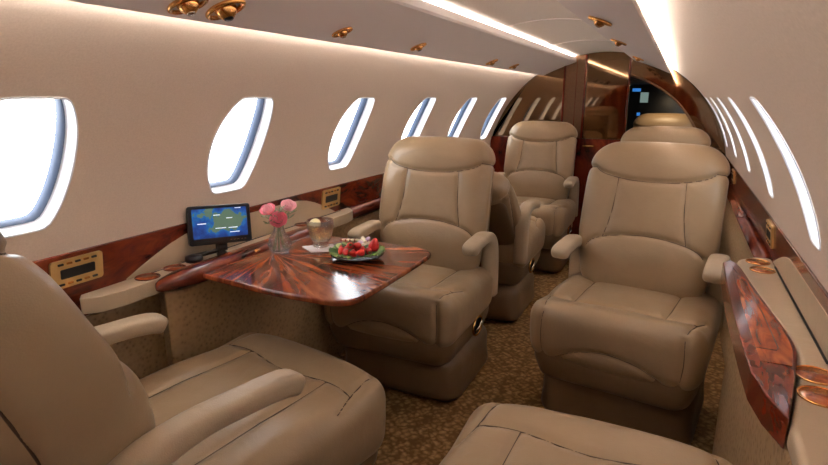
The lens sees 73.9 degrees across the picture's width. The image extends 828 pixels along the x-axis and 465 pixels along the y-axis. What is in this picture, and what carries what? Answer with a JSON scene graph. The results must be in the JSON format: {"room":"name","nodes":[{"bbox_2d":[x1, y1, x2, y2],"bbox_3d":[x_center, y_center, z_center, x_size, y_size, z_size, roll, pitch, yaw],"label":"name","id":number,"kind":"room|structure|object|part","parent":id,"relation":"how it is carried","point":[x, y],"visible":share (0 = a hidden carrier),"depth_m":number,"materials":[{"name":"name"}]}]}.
{"room":"aircraft cabin","nodes":[
{"label":"aircraft cabin","id":0,"kind":"room"},
{"bbox_2d":[0,0,536,315],"bbox_3d":[-0.401,0.045,1.793,0.390,1.317,5.383,6,15,25],"label":"wall","id":1,"kind":"structure","parent":0,"point":[150,94],"depth_m":1.42,"materials":[{"name":"plastic"}]},
{"bbox_2d":[0,97,78,237],"bbox_3d":[-0.817,-0.142,1.132,0.205,0.320,0.232,6,15,25],"label":"window","id":2,"kind":"structure","parent":1,"relation":"in","point":[50,200],"depth_m":1.23,"materials":[{"name":"white"}]},
{"bbox_2d":[49,250,103,288],"bbox_3d":[-0.816,0.091,1.333,0.018,0.070,0.130,6,15,25],"label":"control panel","id":3,"kind":"object","parent":1,"relation":"attached to","point":[68,272],"visible":0.97,"depth_m":1.33,"materials":[{"name":"gold metal"}]},
{"bbox_2d":[33,173,383,315],"bbox_3d":[-0.575,0.004,1.849,0.019,0.172,5.350,6,15,25],"label":"trim","id":4,"kind":"structure","parent":1,"relation":"attached to","point":[122,258],"depth_m":1.49,"materials":[{"name":"brown wood"}]},
{"bbox_2d":[126,201,334,279],"bbox_3d":[-0.550,-0.026,1.893,0.016,0.094,1.000,6,15,25],"label":"flap","id":5,"kind":"object","parent":1,"relation":"attached to","point":[176,251],"visible":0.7,"depth_m":1.74,"materials":[{"name":"leather"}]},
{"bbox_2d":[85,209,379,378],"bbox_3d":[-0.576,0.379,1.942,0.017,0.598,5.350,6,15,25],"label":"trim","id":6,"kind":"structure","parent":1,"relation":"attached to","point":[145,355],"depth_m":1.53,"materials":[{"name":"leather"}]},
{"bbox_2d":[207,97,273,193],"bbox_3d":[-0.546,-0.279,1.686,0.205,0.320,0.232,6,15,25],"label":"window","id":7,"kind":"structure","parent":1,"relation":"in","point":[260,123],"depth_m":1.78,"materials":[{"name":"white"}]},
{"bbox_2d":[321,187,340,209],"bbox_3d":[-0.347,-0.144,2.294,0.019,0.080,0.130,6,15,25],"label":"control panel","id":8,"kind":"object","parent":1,"relation":"attached to","point":[330,198],"visible":1,"depth_m":2.29,"materials":[{"name":"gold metal"}]},
{"bbox_2d":[328,97,374,169],"bbox_3d":[-0.275,-0.415,2.241,0.205,0.320,0.232,6,15,25],"label":"window","id":9,"kind":"structure","parent":1,"relation":"in","point":[363,112],"depth_m":2.34,"materials":[{"name":"white"}]},
{"bbox_2d":[349,197,380,217],"bbox_3d":[0.139,-0.293,3.291,0.032,0.050,2.060,6,15,25],"label":"trim","id":10,"kind":"structure","parent":1,"relation":"attached to","point":[369,206],"depth_m":2.54,"materials":[{"name":"brown wood"}]},
{"bbox_2d":[401,97,435,138],"bbox_3d":[-0.004,-0.551,2.795,0.205,0.320,0.232,6,15,25],"label":"window","id":11,"kind":"structure","parent":1,"relation":"in","point":[426,107],"depth_m":2.88,"materials":[{"name":"white"}]},
{"bbox_3d":[-0.018,-0.561,2.800,0.173,0.302,0.212,6,15,25],"label":"frame","id":12,"kind":"part","parent":11,"relation":"part of","materials":[{"name":"blue"}]},
{"bbox_2d":[447,97,476,136],"bbox_3d":[0.268,-0.687,3.349,0.205,0.320,0.232,6,15,25],"label":"window","id":13,"kind":"structure","parent":1,"relation":"in","point":[456,129],"depth_m":3.44,"materials":[{"name":"white"}]},
{"bbox_2d":[480,97,506,138],"bbox_3d":[0.539,-0.823,3.904,0.205,0.320,0.232,6,15,25],"label":"window","id":14,"kind":"structure","parent":1,"relation":"in","point":[493,113],"depth_m":4.00,"materials":[{"name":"white"}]},
{"bbox_3d":[0.525,-0.833,3.908,0.173,0.302,0.212,6,15,25],"label":"frame","id":15,"kind":"part","parent":14,"relation":"part of","materials":[{"name":"blue"}]},
{"bbox_2d":[337,258,724,464],"bbox_3d":[0.138,0.765,1.688,1.600,0.030,5.350,6,15,25],"label":"floor","id":16,"kind":"structure","parent":0,"point":[419,430],"depth_m":2.13,"materials":[{"name":"carpet"}]},
{"bbox_2d":[0,232,385,464],"bbox_3d":[-0.540,0.364,1.124,0.560,1.020,0.964,10,17,35],"label":"armchair","id":17,"kind":"object","parent":16,"relation":"on","point":[67,398],"visible":1,"depth_m":0.91,"materials":[{"name":"leather"}]},
{"bbox_3d":[-0.695,0.189,0.865,0.483,0.600,0.291,10,38,35],"label":"backrest","id":18,"kind":"part","parent":17,"relation":"part of","materials":[{"name":"beige leather"}]},
{"bbox_3d":[-0.762,0.370,1.246,0.064,0.288,0.441,10,17,35],"label":"armrest","id":19,"kind":"part","parent":17,"relation":"part of","materials":[{"name":"leather"}]},
{"bbox_3d":[-0.362,0.440,0.960,0.064,0.288,0.441,10,17,35],"label":"armrest","id":20,"kind":"part","parent":17,"relation":"part of","materials":[{"name":"leather"}]},
{"bbox_2d":[139,332,385,464],"bbox_3d":[-0.442,0.468,1.287,0.552,0.215,0.632,10,17,35],"label":"cushion","id":21,"kind":"object","parent":17,"relation":"on","point":[338,417],"depth_m":1.26,"materials":[{"name":"beige leather"}]},
{"bbox_2d":[155,225,333,365],"bbox_3d":[-0.522,0.350,1.869,0.141,0.665,0.820,6,15,25],"label":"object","id":22,"kind":"object","parent":16,"relation":"on","point":[203,317],"depth_m":1.65,"materials":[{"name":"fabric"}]},
{"bbox_2d":[80,208,352,313],"bbox_3d":[-0.531,0.045,1.866,0.072,0.043,1.240,6,15,25],"label":"ledge","id":23,"kind":"object","parent":22,"relation":"on","point":[142,286],"visible":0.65,"depth_m":1.43,"materials":[{"name":"leather"}]},
{"bbox_2d":[185,203,251,263],"bbox_3d":[-0.587,-0.004,1.651,0.207,0.159,0.065,-9,16,-32],"label":"monitor","id":24,"kind":"object","parent":23,"relation":"on","point":[219,225],"visible":0.94,"depth_m":1.65,"materials":[{"name":"black plastic"}]},
{"bbox_3d":[-0.491,0.056,1.781,0.072,0.052,0.820,6,15,25],"label":"table rail","id":25,"kind":"part","parent":22,"relation":"part of","materials":[{"name":"brown wood"}]},
{"bbox_2d":[203,235,430,306],"bbox_3d":[-0.262,0.100,1.629,0.509,0.032,0.542,6,15,25],"label":"table","id":26,"kind":"object","parent":22,"relation":"attached to","point":[298,274],"visible":0.89,"depth_m":1.51,"materials":[{"name":"brown wood"}]},
{"bbox_2d":[267,222,291,253],"bbox_3d":[-0.419,0.013,1.711,0.074,0.098,0.074,6,15,25],"label":"bud vase","id":27,"kind":"object","parent":26,"relation":"on","point":[279,241],"visible":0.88,"depth_m":1.69,"materials":[{"name":"clear glass"}]},
{"bbox_2d":[259,203,274,215],"bbox_3d":[-0.436,-0.018,1.686,0.049,0.146,0.073,6,15,25],"label":"rose","id":28,"kind":"object","parent":27,"relation":"in","point":[267,209],"visible":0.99,"depth_m":1.66,"materials":[{"name":"pink plant"}]},
{"bbox_2d":[269,211,287,227],"bbox_3d":[-0.413,-0.004,1.687,0.052,0.119,0.044,6,15,25],"label":"rose","id":29,"kind":"object","parent":27,"relation":"in","point":[282,216],"visible":0.98,"depth_m":1.68,"materials":[{"name":"pink plant"}]},
{"bbox_2d":[281,199,296,212],"bbox_3d":[-0.400,-0.027,1.714,0.074,0.150,0.043,-2,14,-10],"label":"rose","id":30,"kind":"object","parent":27,"relation":"in","point":[291,205],"visible":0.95,"depth_m":1.71,"materials":[{"name":"pink plant"}]},
{"bbox_2d":[302,244,333,252],"bbox_3d":[-0.298,0.051,1.754,0.110,0.003,0.086,-4,14,-16],"label":"napkin","id":31,"kind":"object","parent":26,"relation":"on","point":[310,248],"visible":0.73,"depth_m":1.75,"materials":[{"name":"white fabric"}]},
{"bbox_2d":[307,217,333,247],"bbox_3d":[-0.299,0.000,1.763,0.085,0.092,0.085,6,15,25],"label":"tumbler","id":32,"kind":"object","parent":31,"relation":"on","point":[320,229],"visible":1,"depth_m":1.74,"materials":[{"name":"clear glass"}]},
{"bbox_2d":[330,252,383,261],"bbox_3d":[-0.171,0.069,1.651,0.162,0.016,0.162,6,15,25],"label":"serving plate","id":33,"kind":"object","parent":26,"relation":"on","point":[357,259],"visible":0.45,"depth_m":1.62,"materials":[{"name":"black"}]},
{"bbox_2d":[329,247,337,252],"bbox_3d":[-0.231,0.055,1.648,0.047,0.018,0.042,0,14,0],"label":"lettuce leaf","id":34,"kind":"object","parent":33,"relation":"on","point":[333,250],"visible":0.56,"depth_m":1.64,"materials":[{"name":"green food"}]},
{"bbox_2d":[329,252,342,256],"bbox_3d":[-0.222,0.064,1.616,0.047,0.017,0.042,-9,16,-31],"label":"lettuce leaf","id":35,"kind":"object","parent":33,"relation":"on","point":[330,253],"visible":0.69,"depth_m":1.60,"materials":[{"name":"green food"}]},
{"bbox_2d":[338,247,343,254],"bbox_3d":[-0.215,0.053,1.623,0.019,0.022,0.027,8,16,31],"label":"strawberry","id":36,"kind":"object","parent":35,"relation":"on","point":[340,249],"visible":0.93,"depth_m":1.61,"materials":[{"name":"red food"}]},
{"bbox_2d":[337,255,352,259],"bbox_3d":[-0.196,0.069,1.594,0.042,0.019,0.047,6,15,25],"label":"lettuce leaf","id":37,"kind":"object","parent":33,"relation":"on","point":[338,256],"visible":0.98,"depth_m":1.58,"materials":[{"name":"green food"}]},
{"bbox_2d":[342,249,348,255],"bbox_3d":[-0.199,0.058,1.606,0.021,0.022,0.031,2,14,6],"label":"strawberry","id":38,"kind":"object","parent":37,"relation":"on","point":[345,251],"visible":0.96,"depth_m":1.60,"materials":[{"name":"red food"}]},
{"bbox_2d":[362,253,377,256],"bbox_3d":[-0.131,0.066,1.603,0.042,0.018,0.047,-11,18,-39],"label":"lettuce leaf","id":39,"kind":"object","parent":33,"relation":"on","point":[375,254],"visible":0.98,"depth_m":1.59,"materials":[{"name":"green food"}]},
{"bbox_2d":[356,249,365,255],"bbox_3d":[-0.155,0.060,1.601,0.031,0.022,0.021,-10,17,-35],"label":"strawberry","id":40,"kind":"object","parent":39,"relation":"on","point":[361,252],"visible":0.99,"depth_m":1.59,"materials":[{"name":"red food"}]},
{"bbox_2d":[365,248,371,254],"bbox_3d":[-0.134,0.054,1.621,0.019,0.019,0.028,-2,14,-9],"label":"strawberry","id":41,"kind":"object","parent":39,"relation":"on","point":[368,250],"visible":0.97,"depth_m":1.61,"materials":[{"name":"red food"}]},
{"bbox_2d":[371,250,384,254],"bbox_3d":[-0.113,0.059,1.632,0.049,0.018,0.043,6,15,25],"label":"lettuce leaf","id":42,"kind":"object","parent":33,"relation":"on","point":[381,251],"visible":0.74,"depth_m":1.62,"materials":[{"name":"green food"}]},
{"bbox_2d":[368,238,378,251],"bbox_3d":[-0.120,0.039,1.638,0.031,0.046,0.032,1,14,3],"label":"strawberry","id":43,"kind":"object","parent":42,"relation":"on","point":[374,245],"visible":0.8,"depth_m":1.63,"materials":[{"name":"red food"}]},
{"label":"strawberry","id":44,"kind":"object","parent":33,"relation":"on","visible":0},
{"bbox_2d":[347,242,353,248],"bbox_3d":[-0.187,0.038,1.612,0.020,0.024,0.028,2,14,7],"label":"strawberry","id":45,"kind":"object","parent":44,"relation":"on","point":[350,244],"visible":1,"depth_m":1.60,"materials":[{"name":"red food"}]},
{"bbox_2d":[353,242,361,248],"bbox_3d":[-0.165,0.039,1.611,0.021,0.022,0.030,6,15,23],"label":"strawberry","id":46,"kind":"object","parent":44,"relation":"on","point":[357,245],"visible":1,"depth_m":1.60,"materials":[{"name":"red food"}]},
{"bbox_3d":[-0.164,0.041,1.706,0.045,0.017,0.052,6,15,25],"label":"lettuce leaf","id":47,"kind":"object","parent":33,"relation":"on","visible":0},
{"label":"apple slice","id":48,"kind":"object","parent":47,"relation":"on","visible":0},
{"bbox_2d":[358,236,370,245],"bbox_3d":[-0.147,0.025,1.657,0.040,0.021,0.037,12,18,41],"label":"blossom","id":49,"kind":"object","parent":48,"relation":"on","point":[364,241],"visible":0.97,"depth_m":1.66,"materials":[{"name":"beige plant"}]},
{"bbox_3d":[-0.161,0.071,1.588,0.052,0.017,0.056,6,15,25],"label":"lettuce leaf","id":50,"kind":"object","parent":33,"relation":"on","visible":0},
{"bbox_2d":[348,248,356,256],"bbox_3d":[-0.179,0.060,1.599,0.023,0.028,0.023,7,15,26],"label":"strawberry","id":51,"kind":"object","parent":50,"relation":"on","point":[352,252],"visible":0.92,"depth_m":1.59,"materials":[{"name":"red food"}]},
{"bbox_2d":[324,136,498,401],"bbox_3d":[0.010,0.122,2.211,0.560,0.973,0.644,6,15,25],"label":"armchair","id":52,"kind":"object","parent":16,"relation":"on","point":[424,334],"visible":0.82,"depth_m":2.17,"materials":[{"name":"leather"}]},
{"bbox_3d":[-0.182,0.091,2.382,0.064,0.288,0.309,6,15,25],"label":"armrest","id":53,"kind":"part","parent":52,"relation":"part of","materials":[{"name":"leather"}]},
{"bbox_2d":[324,264,492,346],"bbox_3d":[-0.014,0.247,2.190,0.552,0.215,0.532,6,15,25],"label":"cushion","id":54,"kind":"object","parent":52,"relation":"on","point":[432,305],"depth_m":1.98,"materials":[{"name":"beige leather"}]},
{"bbox_3d":[0.089,-0.106,2.327,0.483,0.600,0.188,6,4,25],"label":"backrest","id":55,"kind":"part","parent":52,"relation":"part of","materials":[{"name":"beige leather"}]},
{"bbox_3d":[0.255,0.364,2.153,0.020,0.037,0.070,6,15,25],"label":"handle lever","id":56,"kind":"part","parent":52,"relation":"part of","materials":[{"name":"silver metal"}]},
{"bbox_3d":[0.266,0.142,2.175,0.064,0.288,0.309,6,15,25],"label":"armrest","id":57,"kind":"part","parent":52,"relation":"part of","materials":[{"name":"leather"}]},
{"bbox_2d":[486,172,545,321],"bbox_3d":[0.350,0.029,2.925,0.560,0.814,0.829,6,15,25],"label":"armchair","id":58,"kind":"object","parent":16,"relation":"on","point":[520,235],"visible":0.41,"depth_m":2.76,"materials":[{"name":"leather"}]},
{"bbox_3d":[0.281,-0.118,2.739,0.483,0.600,0.188,6,59,25],"label":"backrest","id":59,"kind":"part","parent":58,"relation":"part of","materials":[{"name":"beige leather"}]},
{"bbox_2d":[498,216,545,267],"bbox_3d":[0.413,0.032,3.064,0.552,0.215,0.532,6,15,25],"label":"cushion","id":60,"kind":"object","parent":58,"relation":"on","point":[523,250],"depth_m":2.76,"materials":[{"name":"beige leather"}]},
{"bbox_3d":[0.582,-0.017,2.822,0.064,0.288,0.309,6,15,25],"label":"armrest","id":61,"kind":"part","parent":58,"relation":"part of","materials":[{"name":"leather"}]},
{"bbox_2d":[498,121,578,272],"bbox_3d":[0.801,-0.253,3.738,0.560,0.973,0.644,6,15,25],"label":"armchair","id":62,"kind":"object","parent":16,"relation":"on","point":[539,164],"visible":0.6,"depth_m":3.74,"materials":[{"name":"leather"}]},
{"bbox_3d":[0.880,-0.481,3.854,0.483,0.600,0.188,6,4,25],"label":"backrest","id":63,"kind":"part","parent":62,"relation":"part of","materials":[{"name":"beige leather"}]},
{"bbox_2d":[517,196,575,236],"bbox_3d":[0.777,-0.128,3.717,0.552,0.215,0.532,6,15,25],"label":"cushion","id":64,"kind":"object","parent":62,"relation":"on","point":[558,213],"depth_m":3.45,"materials":[{"name":"beige leather"}]},
{"bbox_3d":[1.057,-0.233,3.702,0.064,0.288,0.309,6,15,25],"label":"armrest","id":65,"kind":"part","parent":62,"relation":"part of","materials":[{"name":"leather"}]},
{"bbox_2d":[439,403,732,464],"bbox_3d":[0.154,0.740,0.731,0.560,0.478,1.153,6,15,25],"label":"armchair","id":66,"kind":"object","parent":16,"relation":"on","point":[494,433],"visible":1,"depth_m":1.08,"materials":[{"name":"leather"}]},
{"bbox_2d":[530,141,730,444],"bbox_3d":[0.769,0.190,1.936,0.560,0.973,0.644,9,16,32],"label":"armchair","id":67,"kind":"object","parent":16,"relation":"on","point":[628,339],"visible":0.99,"depth_m":1.88,"materials":[{"name":"leather"}]},
{"bbox_3d":[0.603,0.153,2.131,0.064,0.288,0.309,9,16,32],"label":"armrest","id":68,"kind":"part","parent":67,"relation":"part of","materials":[{"name":"leather"}]},
{"bbox_2d":[530,273,721,390],"bbox_3d":[0.738,0.313,1.918,0.552,0.215,0.532,9,16,32],"label":"cushion","id":69,"kind":"object","parent":67,"relation":"on","point":[630,333],"depth_m":1.74,"materials":[{"name":"beige leather"}]},
{"bbox_3d":[0.871,-0.036,2.039,0.483,0.600,0.188,9,5,32],"label":"backrest","id":70,"kind":"part","parent":67,"relation":"part of","materials":[{"name":"beige leather"}]},
{"bbox_3d":[1.017,0.218,1.866,0.064,0.288,0.309,9,16,32],"label":"armrest","id":71,"kind":"part","parent":67,"relation":"part of","materials":[{"name":"leather"}]},
{"bbox_2d":[621,126,710,145],"bbox_3d":[1.334,-0.082,3.041,0.560,0.973,0.644,6,15,25],"label":"armchair","id":72,"kind":"object","parent":16,"relation":"on","point":[672,134],"visible":0.05,"depth_m":3.09,"materials":[{"name":"leather"}]},
{"bbox_2d":[712,335,793,464],"bbox_3d":[0.557,0.644,0.796,0.095,0.606,1.998,6,15,25],"label":"side panel","id":73,"kind":"object","parent":16,"relation":"on","point":[740,438],"visible":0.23,"depth_m":1.25,"materials":[{"name":"fabric"}]},
{"bbox_2d":[737,258,827,464],"bbox_3d":[0.583,0.316,0.761,0.104,0.044,2.099,6,15,25],"label":"ledge","id":74,"kind":"object","parent":73,"relation":"on","point":[807,442],"visible":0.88,"depth_m":0.96,"materials":[{"name":"leather"}]},
{"bbox_2d":[720,260,796,448],"bbox_3d":[0.751,0.204,1.210,0.095,0.057,0.897,6,15,25],"label":"table","id":75,"kind":"object","parent":74,"relation":"in","point":[765,353],"visible":1,"depth_m":1.03,"materials":[{"name":"brown wood"}]},
{"bbox_3d":[0.783,0.165,1.256,0.063,0.002,0.635,6,15,24],"label":"veneer panel","id":76,"kind":"part","parent":75,"relation":"part of","materials":[{"name":"brown wood"}]},
{"bbox_2d":[424,0,670,67],"bbox_3d":[0.417,-0.724,1.927,0.819,0.114,6.650,6,15,25],"label":"ceiling","id":77,"kind":"structure","parent":0,"point":[548,23],"depth_m":2.15,"materials":[{"name":"white paint"}]},
{"bbox_2d":[65,0,575,74],"bbox_3d":[-0.120,-0.587,1.515,0.228,0.115,5.288,6,15,25],"label":"panel","id":78,"kind":"object","parent":77,"relation":"attached to","point":[398,26],"visible":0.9,"depth_m":1.58,"materials":[{"name":"white paint"}]},
{"bbox_2d":[167,0,208,15],"bbox_3d":[-0.424,-0.426,1.032,0.077,0.038,0.057,-1,14,-3],"label":"light","id":79,"kind":"object","parent":78,"relation":"attached to","point":[187,7],"visible":1,"depth_m":1.02,"materials":[{"name":"gold metal"}]},
{"bbox_2d":[205,0,245,21],"bbox_3d":[-0.379,-0.447,1.107,0.084,0.042,0.063,2,14,9],"label":"air vent","id":80,"kind":"object","parent":78,"relation":"attached to","point":[226,10],"visible":1,"depth_m":1.09,"materials":[{"name":"gold metal"}]},
{"bbox_2d":[332,27,352,37],"bbox_3d":[-0.194,-0.541,1.490,0.058,0.029,0.043,1,14,3],"label":"light","id":81,"kind":"object","parent":78,"relation":"attached to","point":[343,32],"visible":1,"depth_m":1.48,"materials":[{"name":"gold metal"}]},
{"bbox_2d":[410,43,426,51],"bbox_3d":[0.016,-0.646,1.920,0.058,0.029,0.043,1,14,3],"label":"air vent","id":82,"kind":"object","parent":78,"relation":"attached to","point":[418,47],"visible":1,"depth_m":1.91,"materials":[{"name":"gold metal"}]},
{"bbox_2d":[485,59,497,65],"bbox_3d":[0.380,-0.831,2.688,0.061,0.030,0.046,1,14,3],"label":"light","id":83,"kind":"object","parent":78,"relation":"attached to","point":[492,62],"visible":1,"depth_m":2.68,"materials":[{"name":"gold metal"}]},
{"bbox_2d":[556,0,670,72],"bbox_3d":[0.422,-0.525,1.265,0.228,0.115,5.288,6,15,25],"label":"panel","id":84,"kind":"object","parent":77,"relation":"attached to","point":[630,26],"visible":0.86,"depth_m":1.45,"materials":[{"name":"white paint"}]},
{"bbox_2d":[588,16,611,27],"bbox_3d":[0.502,-0.569,1.484,0.065,0.033,0.049,8,16,29],"label":"light","id":85,"kind":"object","parent":84,"relation":"attached to","point":[598,22],"visible":1,"depth_m":1.47,"materials":[{"name":"gold metal"}]},
{"bbox_2d":[611,39,626,46],"bbox_3d":[0.804,-0.746,2.160,0.061,0.031,0.046,5,15,21],"label":"air vent","id":86,"kind":"object","parent":84,"relation":"attached to","point":[617,43],"visible":0.96,"depth_m":2.15,"materials":[{"name":"gold metal"}]},
{"bbox_2d":[632,56,643,61],"bbox_3d":[1.237,-0.959,3.035,0.061,0.031,0.046,8,16,29],"label":"light","id":87,"kind":"object","parent":84,"relation":"attached to","point":[637,59],"visible":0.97,"depth_m":3.02,"materials":[{"name":"gold metal"}]},
{"bbox_2d":[490,136,620,234],"bbox_3d":[1.005,-0.267,4.050,0.945,0.848,0.057,6,15,25],"label":"wall","id":88,"kind":"structure","parent":0,"point":[586,149],"depth_m":3.92,"materials":[{"name":"brown wood"}]},
{"bbox_2d":[561,66,566,121],"bbox_3d":[1.050,-0.934,3.867,0.012,0.527,0.032,6,15,25],"label":"post","id":89,"kind":"object","parent":88,"relation":"on","point":[564,78],"visible":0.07,"depth_m":3.85,"materials":[{"name":"brown wood"}]},
{"bbox_2d":[563,54,585,137],"bbox_3d":[1.118,-0.946,3.841,0.130,0.567,0.018,6,15,25],"label":"sliding door","id":90,"kind":"structure","parent":88,"relation":"in","point":[575,72],"depth_m":3.83,"materials":[{"name":"brown wood"}]},
{"bbox_2d":[580,54,587,137],"bbox_3d":[1.177,-0.936,3.804,0.012,0.561,0.032,6,15,25],"label":"post","id":91,"kind":"object","parent":88,"relation":"on","point":[586,61],"visible":1,"depth_m":3.79,"materials":[{"name":"brown wood"}]},
{"bbox_2d":[623,57,631,134],"bbox_3d":[1.433,-0.903,3.688,0.012,0.553,0.032,6,15,25],"label":"post","id":92,"kind":"object","parent":88,"relation":"on","point":[630,64],"visible":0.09,"depth_m":3.67,"materials":[{"name":"brown wood"}]},
{"bbox_2d":[526,52,630,139],"bbox_3d":[1.003,-0.554,4.019,0.990,1.480,0.008,6,15,25],"label":"wall","id":93,"kind":"structure","parent":0,"point":[595,52],"depth_m":3.80,"materials":[{"name":"black"}]},
{"bbox_2d":[492,67,563,135],"bbox_3d":[0.815,-0.948,3.992,0.524,0.567,0.012,6,15,25],"label":"mirror","id":94,"kind":"object","parent":93,"relation":"attached to","point":[540,99],"visible":0.61,"depth_m":3.95,"materials":[{"name":"brown mirror"}]},
{"bbox_2d":[582,52,629,139],"bbox_3d":[1.311,-0.931,3.759,0.275,0.577,0.012,6,15,25],"label":"mirror","id":95,"kind":"object","parent":93,"relation":"attached to","point":[607,72],"visible":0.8,"depth_m":3.75,"materials":[{"name":"brown mirror"}]},
{"bbox_2d":[631,59,724,155],"bbox_3d":[1.718,-0.461,3.664,0.616,1.408,0.022,6,15,25],"label":"surround","id":96,"kind":"object","parent":93,"relation":"attached to","point":[690,100],"visible":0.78,"depth_m":3.55,"materials":[{"name":"brown wood"}]},
{"bbox_2d":[630,77,691,84],"bbox_3d":[1.939,-1.145,4.162,0.840,0.020,1.300,6,15,25],"label":"ceiling","id":97,"kind":"structure","parent":0,"point":[634,81],"depth_m":4.15,"materials":[{"name":"black"}]},
{"bbox_2d":[644,0,827,291],"bbox_3d":[0.692,0.169,1.289,0.390,1.317,5.383,6,15,25],"label":"wall","id":98,"kind":"structure","parent":0,"point":[774,53],"depth_m":0.89,"materials":[{"name":"plastic"}]},
{"bbox_2d":[705,97,727,147],"bbox_3d":[1.847,-0.675,3.300,0.205,0.320,0.162,6,15,25],"label":"window","id":99,"kind":"structure","parent":98,"relation":"in","point":[705,97],"depth_m":3.36,"materials":[{"name":"white"}]},
{"bbox_2d":[710,97,736,157],"bbox_3d":[1.576,-0.539,2.746,0.205,0.320,0.162,6,15,25],"label":"window","id":100,"kind":"structure","parent":98,"relation":"in","point":[726,125],"depth_m":2.81,"materials":[{"name":"white"}]},
{"bbox_2d":[716,97,749,172],"bbox_3d":[1.305,-0.403,2.192,0.205,0.320,0.162,6,15,25],"label":"window","id":101,"kind":"structure","parent":98,"relation":"in","point":[718,99],"depth_m":2.26,"materials":[{"name":"white plastic"}]},
{"bbox_2d":[731,169,734,183],"bbox_3d":[1.694,-0.298,2.917,0.018,0.070,0.120,6,15,25],"label":"control panel","id":102,"kind":"object","parent":98,"relation":"attached to","point":[732,170],"visible":0.98,"depth_m":2.87,"materials":[{"name":"gold metal"}]},
{"bbox_2d":[718,198,753,363],"bbox_3d":[0.852,0.541,1.283,0.017,0.598,5.350,6,15,25],"label":"trim","id":103,"kind":"structure","parent":98,"relation":"attached to","point":[733,243],"depth_m":2.56,"materials":[{"name":"leather"}]},
{"bbox_2d":[727,183,768,258],"bbox_3d":[1.534,-0.131,2.631,0.032,0.050,2.090,6,15,25],"label":"trim","id":104,"kind":"structure","parent":98,"relation":"attached to","point":[754,242],"depth_m":2.09,"materials":[{"name":"brown wood"}]},
{"bbox_2d":[728,97,773,197],"bbox_3d":[1.034,-0.267,1.637,0.205,0.320,0.162,6,15,25],"label":"window","id":105,"kind":"structure","parent":98,"relation":"in","point":[753,139],"depth_m":1.70,"materials":[{"name":"white plastic"}]},
{"bbox_2d":[766,219,773,248],"bbox_3d":[1.093,0.004,1.689,0.018,0.070,0.120,6,15,25],"label":"control panel","id":106,"kind":"object","parent":98,"relation":"attached to","point":[769,227],"visible":0.98,"depth_m":1.66,"materials":[{"name":"gold metal"}]},
{"bbox_2d":[725,155,827,314],"bbox_3d":[0.851,0.165,1.192,0.019,0.172,5.350,6,15,25],"label":"trim","id":107,"kind":"structure","parent":98,"relation":"attached to","point":[755,210],"depth_m":1.65,"materials":[{"name":"brown wood"}]},
{"bbox_2d":[749,97,820,250],"bbox_3d":[0.762,-0.130,1.083,0.205,0.320,0.162,6,15,25],"label":"window","id":108,"kind":"structure","parent":98,"relation":"in","point":[804,197],"depth_m":1.15,"materials":[{"name":"white plastic"}]},
{"bbox_2d":[773,257,827,359],"bbox_3d":[0.843,0.158,1.171,0.014,0.080,1.010,6,15,25],"label":"flap","id":109,"kind":"object","parent":98,"relation":"attached to","point":[812,311],"visible":0.84,"depth_m":1.19,"materials":[{"name":"leather"}]},
{"bbox_3d":[1.926,0.090,4.438,0.800,0.030,1.300,6,15,25],"label":"floor","id":110,"kind":"structure","parent":0,"visible":0},
{"bbox_2d":[633,113,692,127],"bbox_3d":[1.900,-0.401,4.260,0.582,1.012,0.670,6,15,25],"label":"armchair","id":111,"kind":"object","parent":110,"relation":"on","point":[649,119],"visible":0.04,"depth_m":4.33,"materials":[{"name":"leather"}]},
{"bbox_2d":[626,85,716,130],"bbox_3d":[2.197,-0.661,4.841,0.760,1.234,0.033,6,15,25],"label":"panel","id":112,"kind":"object","parent":110,"relation":"on","point":[643,99],"visible":0.21,"depth_m":4.78,"materials":[{"name":"black plastic"}]}
]}

